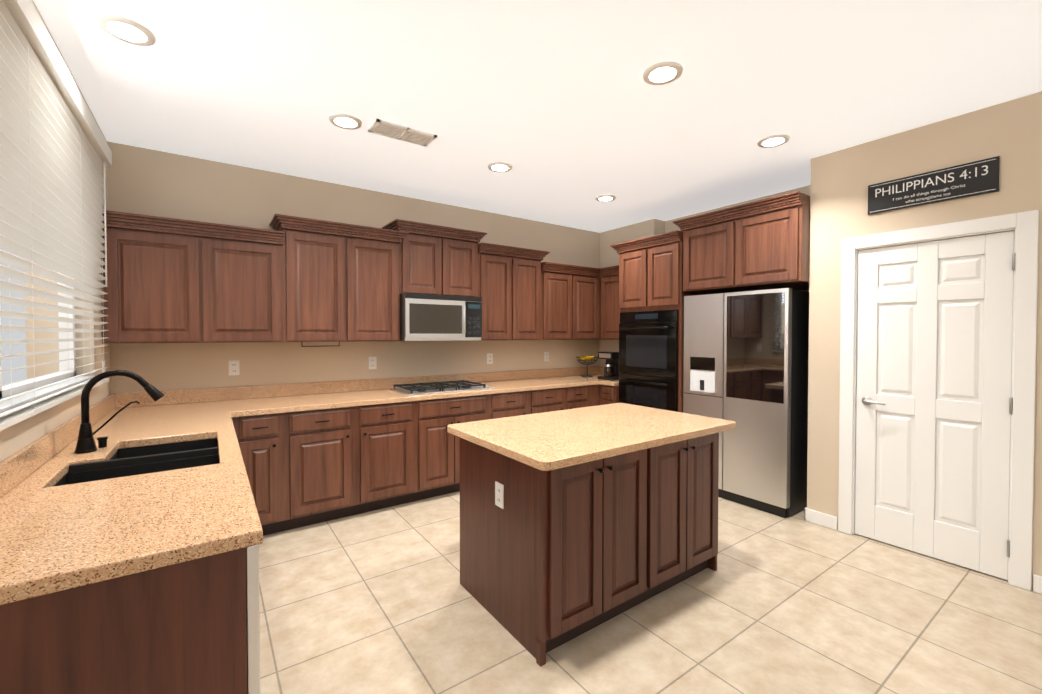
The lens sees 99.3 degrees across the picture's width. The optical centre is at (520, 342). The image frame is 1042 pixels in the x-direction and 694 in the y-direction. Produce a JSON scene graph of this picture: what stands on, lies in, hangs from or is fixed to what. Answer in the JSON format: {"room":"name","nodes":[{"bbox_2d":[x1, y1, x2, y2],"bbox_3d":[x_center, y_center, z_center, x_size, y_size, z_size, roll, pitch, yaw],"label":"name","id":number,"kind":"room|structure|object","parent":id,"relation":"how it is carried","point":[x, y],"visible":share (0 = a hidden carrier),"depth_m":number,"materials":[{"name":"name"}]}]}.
{"room":"kitchen","nodes":[
{"label":"kitchen","id":0,"kind":"room"},
{"bbox_2d":[0,0,110,461],"bbox_3d":[-0.296,0.059,-0.721,0.200,2.760,9.150,-1,1,-35],"label":"wall","id":1,"kind":"structure","parent":0,"point":[18,436],"depth_m":2.54,"materials":[{"name":"paint"}]},
{"bbox_2d":[0,272,94,412],"bbox_3d":[-1.960,-0.417,1.629,0.199,1.290,2.320,-1,1,-35],"label":"window","id":2,"kind":"structure","parent":1,"relation":"in","point":[19,388],"depth_m":2.18,"materials":[{"name":"white paint"}]},
{"bbox_2d":[0,0,111,430],"bbox_3d":[-1.841,-0.449,1.712,0.081,1.399,2.420,-1,1,-35],"label":"window blinds","id":3,"kind":"object","parent":1,"relation":"attached to","point":[55,155],"visible":0.98,"depth_m":1.71,"materials":[{"name":"white plastic"}]},
{"bbox_2d":[102,361,105,372],"bbox_3d":[-2.693,0.177,2.860,0.007,0.116,0.072,-1,1,-35],"label":"electrical outlet","id":4,"kind":"object","parent":1,"relation":"attached to","point":[103,365],"visible":0.42,"depth_m":2.84,"materials":[{"name":"white plastic"}]},
{"bbox_2d":[25,141,599,393],"bbox_3d":[-0.887,-0.033,4.583,5.750,2.760,0.200,-1,1,-35],"label":"wall","id":5,"kind":"structure","parent":0,"point":[145,181],"depth_m":3.71,"materials":[{"name":"paint"}]},
{"bbox_2d":[101,218,216,343],"bbox_3d":[-2.514,-0.388,3.101,0.582,0.781,0.328,-1,1,-35],"label":"upper cabinet","id":6,"kind":"object","parent":5,"relation":"attached to","point":[162,280],"depth_m":2.96,"materials":[{"name":"brown wood"}]},
{"bbox_2d":[229,360,239,375],"bbox_3d":[-2.261,0.201,3.490,0.072,0.116,0.007,-1,1,-35],"label":"electrical outlet","id":7,"kind":"object","parent":5,"relation":"attached to","point":[234,367],"visible":1,"depth_m":3.49,"materials":[{"name":"white plastic"}]},
{"bbox_2d":[213,230,284,342],"bbox_3d":[-2.151,-0.392,3.357,0.582,0.781,0.328,-1,1,-35],"label":"upper cabinet","id":8,"kind":"object","parent":5,"relation":"attached to","point":[250,267],"depth_m":3.27,"materials":[{"name":"brown wood"}]},
{"bbox_2d":[277,222,356,341],"bbox_3d":[-1.697,-0.460,3.676,0.529,0.906,0.328,-1,1,-35],"label":"upper cabinet","id":9,"kind":"object","parent":5,"relation":"attached to","point":[288,278],"depth_m":3.54,"materials":[{"name":"brown wood"}]},
{"bbox_2d":[369,357,376,368],"bbox_3d":[-1.378,0.191,4.113,0.072,0.116,0.007,-1,1,-35],"label":"electrical outlet","id":10,"kind":"object","parent":5,"relation":"attached to","point":[372,362],"visible":1,"depth_m":4.11,"materials":[{"name":"white plastic"}]},
{"bbox_2d":[357,230,400,340],"bbox_3d":[-1.377,-0.464,3.901,0.529,0.906,0.328,-1,1,-35],"label":"upper cabinet","id":11,"kind":"object","parent":5,"relation":"attached to","point":[378,255],"depth_m":3.81,"materials":[{"name":"brown wood"}]},
{"bbox_2d":[385,226,448,295],"bbox_3d":[-0.970,-0.730,4.184,0.469,0.584,0.328,-1,1,-35],"label":"upper cabinet","id":12,"kind":"object","parent":5,"relation":"attached to","point":[424,253],"depth_m":4.04,"materials":[{"name":"brown wood"}]},
{"bbox_2d":[400,293,481,340],"bbox_3d":[-0.801,-0.227,4.241,0.770,0.416,0.445,-1,1,-35],"label":"microwave","id":13,"kind":"object","parent":12,"relation":"attached to","point":[423,317],"visible":1,"depth_m":4.05,"materials":[{"name":"silver metal"}]},
{"bbox_2d":[449,234,480,297],"bbox_3d":[-0.699,-0.733,4.375,0.469,0.584,0.328,-1,1,-35],"label":"upper cabinet","id":14,"kind":"object","parent":5,"relation":"attached to","point":[464,250],"depth_m":4.29,"materials":[{"name":"brown wood"}]},
{"bbox_2d":[487,353,492,363],"bbox_3d":[-0.341,0.178,4.845,0.072,0.116,0.007,-1,1,-35],"label":"electrical outlet","id":15,"kind":"object","parent":5,"relation":"attached to","point":[489,358],"visible":1,"depth_m":4.84,"materials":[{"name":"white plastic"}]},
{"bbox_2d":[481,246,520,339],"bbox_3d":[-0.318,-0.477,4.648,0.464,0.906,0.328,-1,1,-35],"label":"upper cabinet","id":16,"kind":"object","parent":5,"relation":"attached to","point":[500,269],"depth_m":4.53,"materials":[{"name":"brown wood"}]},
{"bbox_2d":[521,254,544,339],"bbox_3d":[-0.052,-0.480,4.836,0.464,0.906,0.328,-1,1,-35],"label":"upper cabinet","id":17,"kind":"object","parent":5,"relation":"attached to","point":[532,269],"depth_m":4.76,"materials":[{"name":"brown wood"}]},
{"bbox_2d":[544,352,548,361],"bbox_3d":[0.305,0.170,5.300,0.072,0.116,0.007,-1,1,-35],"label":"electrical outlet","id":18,"kind":"object","parent":5,"relation":"attached to","point":[546,356],"visible":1,"depth_m":5.30,"materials":[{"name":"white plastic"}]},
{"bbox_2d":[545,266,576,339],"bbox_3d":[0.346,-0.427,5.118,0.509,0.791,0.328,-1,1,-35],"label":"upper cabinet","id":19,"kind":"object","parent":5,"relation":"attached to","point":[560,285],"depth_m":4.99,"materials":[{"name":"brown wood"}]},
{"bbox_2d":[577,270,600,339],"bbox_3d":[0.649,-0.431,5.331,0.509,0.791,0.328,-1,1,-35],"label":"upper cabinet","id":20,"kind":"object","parent":5,"relation":"attached to","point":[588,281],"depth_m":5.24,"materials":[{"name":"brown wood"}]},
{"bbox_2d":[33,0,1041,232],"bbox_3d":[3.184,-1.418,1.954,9.400,0.100,9.550,-1,1,-35],"label":"ceiling","id":21,"kind":"structure","parent":0,"point":[566,111],"depth_m":2.38,"materials":[{"name":"paint"}]},
{"bbox_2d":[96,14,155,45],"bbox_3d":[-1.724,-1.361,1.938,0.196,0.010,0.196,-1,1,-35],"label":"recessed light","id":22,"kind":"object","parent":21,"relation":"in","point":[126,30],"visible":0.98,"depth_m":1.93,"materials":[{"name":"white paint"}]},
{"bbox_2d":[329,113,361,129],"bbox_3d":[-1.093,-1.376,2.762,0.196,0.010,0.196,-1,1,-35],"label":"recessed light","id":23,"kind":"object","parent":21,"relation":"in","point":[345,121],"visible":1,"depth_m":2.75,"materials":[{"name":"white paint"}]},
{"bbox_2d":[368,119,436,146],"bbox_3d":[-0.778,-1.378,2.923,0.400,0.012,0.190,-1,1,-35],"label":"ceiling vent","id":24,"kind":"object","parent":21,"relation":"in","point":[399,132],"visible":1,"depth_m":2.91,"materials":[{"name":"white metal"}]},
{"bbox_2d":[488,162,511,171],"bbox_3d":[-0.167,-1.389,3.513,0.196,0.010,0.196,-1,1,-35],"label":"recessed light","id":25,"kind":"object","parent":21,"relation":"in","point":[499,167],"visible":0.96,"depth_m":3.50,"materials":[{"name":"white paint"}]},
{"bbox_2d":[596,195,615,201],"bbox_3d":[0.825,-1.402,4.310,0.196,0.010,0.196,-1,1,-35],"label":"recessed light","id":26,"kind":"object","parent":21,"relation":"in","point":[603,198],"visible":0.96,"depth_m":4.30,"materials":[{"name":"white paint"}]},
{"bbox_2d":[643,61,682,84],"bbox_3d":[0.721,-1.367,2.255,0.196,0.010,0.196,-1,1,-35],"label":"recessed light","id":27,"kind":"object","parent":21,"relation":"in","point":[663,72],"visible":0.98,"depth_m":2.24,"materials":[{"name":"white paint"}]},
{"bbox_2d":[757,134,789,147],"bbox_3d":[1.732,-1.381,3.041,0.196,0.010,0.196,-1,1,-35],"label":"recessed light","id":28,"kind":"object","parent":21,"relation":"in","point":[773,141],"visible":0.98,"depth_m":3.03,"materials":[{"name":"white paint"}]},
{"bbox_2d":[259,491,1041,693],"bbox_3d":[3.184,1.442,2.003,9.400,0.100,9.550,-1,1,-35],"label":"floor","id":29,"kind":"structure","parent":0,"point":[382,601],"depth_m":2.18,"materials":[{"name":"tile"}]},
{"bbox_2d":[92,416,251,583],"bbox_3d":[-2.344,0.937,3.054,0.779,0.874,0.638,-1,1,-35],"label":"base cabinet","id":30,"kind":"object","parent":29,"relation":"on","point":[242,425],"depth_m":3.00,"materials":[{"name":"brown wood"}]},
{"bbox_2d":[0,394,262,604],"bbox_3d":[-1.572,0.447,1.856,0.672,0.142,2.160,-1,1,-35],"label":"countertop","id":31,"kind":"structure","parent":30,"relation":"on","point":[53,538],"depth_m":1.33,"materials":[{"name":"stone"}]},
{"bbox_2d":[74,370,164,453],"bbox_3d":[-1.817,0.299,2.018,0.308,0.354,0.115,-1,1,-35],"label":"faucet","id":32,"kind":"object","parent":31,"relation":"on","point":[85,442],"visible":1,"depth_m":1.94,"materials":[{"name":"black metal"}]},
{"bbox_2d":[54,438,218,485],"bbox_3d":[-1.618,0.611,1.912,0.553,0.242,0.800,-1,1,-35],"label":"sink","id":33,"kind":"object","parent":31,"relation":"in","point":[124,462],"visible":0.08,"depth_m":1.94,"materials":[{"name":"black metal"}]},
{"bbox_2d":[246,544,259,693],"bbox_3d":[-0.882,0.968,1.423,0.028,0.868,0.598,-1,1,-35],"label":"dishwasher","id":34,"kind":"object","parent":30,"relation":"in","point":[252,620],"visible":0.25,"depth_m":1.17,"materials":[{"name":"silver metal"}]},
{"bbox_2d":[99,366,603,415],"bbox_3d":[-0.720,0.407,4.180,4.744,0.142,0.657,-1,1,-35],"label":"countertop","id":35,"kind":"structure","parent":30,"relation":"on","point":[254,400],"depth_m":3.82,"materials":[{"name":"stone"}]},
{"bbox_2d":[389,380,493,394],"bbox_3d":[-0.744,0.416,4.171,0.840,0.045,0.500,-1,1,-35],"label":"cooktop","id":36,"kind":"object","parent":35,"relation":"in","point":[430,388],"visible":1,"depth_m":4.07,"materials":[{"name":"silver metal"}]},
{"bbox_2d":[576,357,597,376],"bbox_3d":[0.810,0.298,5.418,0.275,0.238,0.275,-1,1,-35],"label":"fruit basket","id":37,"kind":"object","parent":35,"relation":"on","point":[585,360],"visible":0.9,"depth_m":5.37,"materials":[{"name":"black metal"}]},
{"bbox_2d":[579,355,593,360],"bbox_3d":[0.802,0.189,5.411,0.126,0.065,0.159,-1,1,-35],"label":"bananas","id":38,"kind":"object","parent":37,"relation":"in","point":[587,358],"visible":0.88,"depth_m":5.37,"materials":[{"name":"yellow food"}]},
{"bbox_2d":[252,413,287,535],"bbox_3d":[-1.965,0.932,3.321,0.265,0.874,0.638,-1,1,-35],"label":"base cabinet","id":39,"kind":"object","parent":29,"relation":"on","point":[269,431],"depth_m":3.09,"materials":[{"name":"brown wood"}]},
{"bbox_2d":[288,406,359,529],"bbox_3d":[-1.656,0.929,3.539,0.490,0.874,0.638,-1,1,-35],"label":"base cabinet","id":40,"kind":"object","parent":29,"relation":"on","point":[324,444],"depth_m":3.29,"materials":[{"name":"brown wood"}]},
{"bbox_2d":[360,401,419,513],"bbox_3d":[-1.258,0.924,3.820,0.485,0.874,0.638,-1,1,-35],"label":"base cabinet","id":41,"kind":"object","parent":29,"relation":"on","point":[390,432],"depth_m":3.58,"materials":[{"name":"brown wood"}]},
{"bbox_2d":[420,394,491,499],"bbox_3d":[-0.768,0.918,4.165,0.715,0.874,0.638,-1,1,-35],"label":"base cabinet","id":42,"kind":"object","parent":29,"relation":"on","point":[439,449],"depth_m":3.85,"materials":[{"name":"brown wood"}]},
{"bbox_2d":[492,391,531,418],"bbox_3d":[-0.289,0.912,4.503,0.455,0.874,0.638,-1,1,-35],"label":"base cabinet","id":43,"kind":"object","parent":29,"relation":"on","point":[510,404],"depth_m":4.25,"materials":[{"name":"brown wood"}]},
{"bbox_2d":[532,387,567,413],"bbox_3d":[0.090,0.907,4.770,0.473,0.874,0.638,-1,1,-35],"label":"base cabinet","id":44,"kind":"object","parent":29,"relation":"on","point":[556,399],"depth_m":4.52,"materials":[{"name":"brown wood"}]},
{"bbox_2d":[568,385,587,408],"bbox_3d":[0.415,0.903,4.999,0.322,0.874,0.638,-1,1,-35],"label":"base cabinet","id":45,"kind":"object","parent":29,"relation":"on","point":[578,395],"depth_m":4.75,"materials":[{"name":"brown wood"}]},
{"bbox_2d":[460,432,718,666],"bbox_3d":[0.428,0.945,2.577,1.352,0.874,0.820,-1,1,-35],"label":"kitchen island","id":46,"kind":"object","parent":29,"relation":"on","point":[552,559],"visible":0.81,"depth_m":2.16,"materials":[{"name":"brown wood"}]},
{"bbox_2d":[495,481,503,508],"bbox_3d":[-0.106,0.749,2.173,0.007,0.116,0.072,-1,1,-35],"label":"outlet","id":47,"kind":"object","parent":46,"relation":"attached to","point":[499,494],"visible":1,"depth_m":2.17,"materials":[{"name":"white plastic"}]},
{"bbox_2d":[447,403,735,470],"bbox_3d":[0.424,0.487,2.560,1.450,0.039,0.910,-1,1,-35],"label":"island countertop","id":48,"kind":"structure","parent":46,"relation":"on","point":[549,441],"depth_m":2.34,"materials":[{"name":"stone"}]},
{"bbox_2d":[600,384,618,404],"bbox_3d":[1.195,0.903,5.038,0.633,0.874,0.240,-1,1,-35],"label":"base cabinet","id":49,"kind":"object","parent":29,"relation":"on","point":[608,394],"depth_m":4.83,"materials":[{"name":"brown wood"}]},
{"bbox_2d":[600,370,618,385],"bbox_3d":[1.200,0.393,5.008,0.652,0.142,0.202,-1,1,-35],"label":"countertop","id":50,"kind":"structure","parent":49,"relation":"on","point":[603,382],"depth_m":4.85,"materials":[{"name":"stone"}]},
{"bbox_2d":[598,352,618,380],"bbox_3d":[1.029,0.266,5.071,0.202,0.315,0.220,-1,1,-35],"label":"coffee maker","id":51,"kind":"object","parent":50,"relation":"on","point":[611,369],"visible":0.92,"depth_m":5.01,"materials":[{"name":"black plastic"}]},
{"bbox_2d":[610,230,705,412],"bbox_3d":[1.545,0.151,4.685,0.854,2.390,0.828,-1,1,-35],"label":"tall cabinet","id":52,"kind":"object","parent":29,"relation":"on","point":[650,273],"visible":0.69,"depth_m":4.34,"materials":[{"name":"brown wood"}]},
{"bbox_2d":[619,310,678,411],"bbox_3d":[1.544,0.186,4.649,0.837,1.002,0.702,-1,1,-35],"label":"wall oven","id":53,"kind":"object","parent":52,"relation":"in","point":[648,358],"visible":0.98,"depth_m":4.39,"materials":[{"name":"black"}]},
{"bbox_2d":[683,288,808,517],"bbox_3d":[2.083,0.465,3.981,0.760,1.785,0.910,-1,1,-35],"label":"refrigerator","id":54,"kind":"object","parent":29,"relation":"on","point":[746,355],"visible":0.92,"depth_m":3.60,"materials":[{"name":"grey metal"}]},
{"bbox_2d":[599,185,809,365],"bbox_3d":[2.042,-0.038,4.898,0.600,2.760,2.660,-1,1,-35],"label":"wall","id":55,"kind":"structure","parent":0,"point":[609,256],"depth_m":5.38,"materials":[{"name":"paint"}]},
{"bbox_2d":[601,270,618,339],"bbox_3d":[1.236,-0.429,5.222,0.328,0.791,0.532,-1,1,-35],"label":"upper cabinet","id":56,"kind":"object","parent":55,"relation":"attached to","point":[609,278],"depth_m":5.21,"materials":[{"name":"brown wood"}]},
{"bbox_2d":[673,191,809,293],"bbox_3d":[2.066,-0.798,3.938,0.844,0.653,1.075,-1,1,-35],"label":"upper cabinet","id":57,"kind":"object","parent":55,"relation":"attached to","point":[763,244],"visible":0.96,"depth_m":3.61,"materials":[{"name":"brown wood"}]},
{"bbox_2d":[807,91,1041,590],"bbox_3d":[3.918,0.015,1.848,1.050,2.760,4.490,-1,1,-35],"label":"wall","id":58,"kind":"structure","parent":0,"point":[1009,133],"depth_m":2.97,"materials":[{"name":"paint"}]},
{"bbox_2d":[804,507,1041,593],"bbox_3d":[3.489,1.352,1.575,0.033,0.095,4.503,-1,1,-35],"label":"baseboard","id":59,"kind":"structure","parent":58,"relation":"attached to","point":[822,519],"depth_m":3.28,"materials":[{"name":"white paint"}]},
{"bbox_2d":[868,156,999,214],"bbox_3d":[2.577,-0.977,2.806,0.015,0.200,0.620,-1,1,-35],"label":"sign","id":60,"kind":"object","parent":58,"relation":"attached to","point":[981,184],"visible":1,"depth_m":2.76,"materials":[{"name":"black wood"}]},
{"bbox_2d":[905,193,949,202],"bbox_3d":[2.570,-0.913,2.803,0.001,0.024,0.215,-1,1,-35],"label":"text","id":61,"kind":"object","parent":60,"relation":"attached to","point":[926,198],"visible":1,"depth_m":2.81,"materials":[{"name":"white paint"}]},
{"bbox_2d":[893,184,964,200],"bbox_3d":[2.571,-0.945,2.801,0.001,0.024,0.344,-1,1,-35],"label":"text","id":62,"kind":"object","parent":60,"relation":"attached to","point":[931,192],"visible":1,"depth_m":2.79,"materials":[{"name":"white paint"}]},
{"bbox_2d":[875,165,987,196],"bbox_3d":[2.570,-1.012,2.801,0.001,0.056,0.534,-1,1,-35],"label":"text","id":63,"kind":"object","parent":60,"relation":"attached to","point":[944,180],"visible":1,"depth_m":2.80,"materials":[{"name":"white paint"}]},
{"bbox_2d":[838,210,1038,590],"bbox_3d":[2.610,0.321,2.852,0.167,2.113,0.926,-1,1,-35],"label":"door","id":64,"kind":"structure","parent":58,"relation":"attached to","point":[938,330],"depth_m":2.77,"materials":[{"name":"white paint"}]}
]}

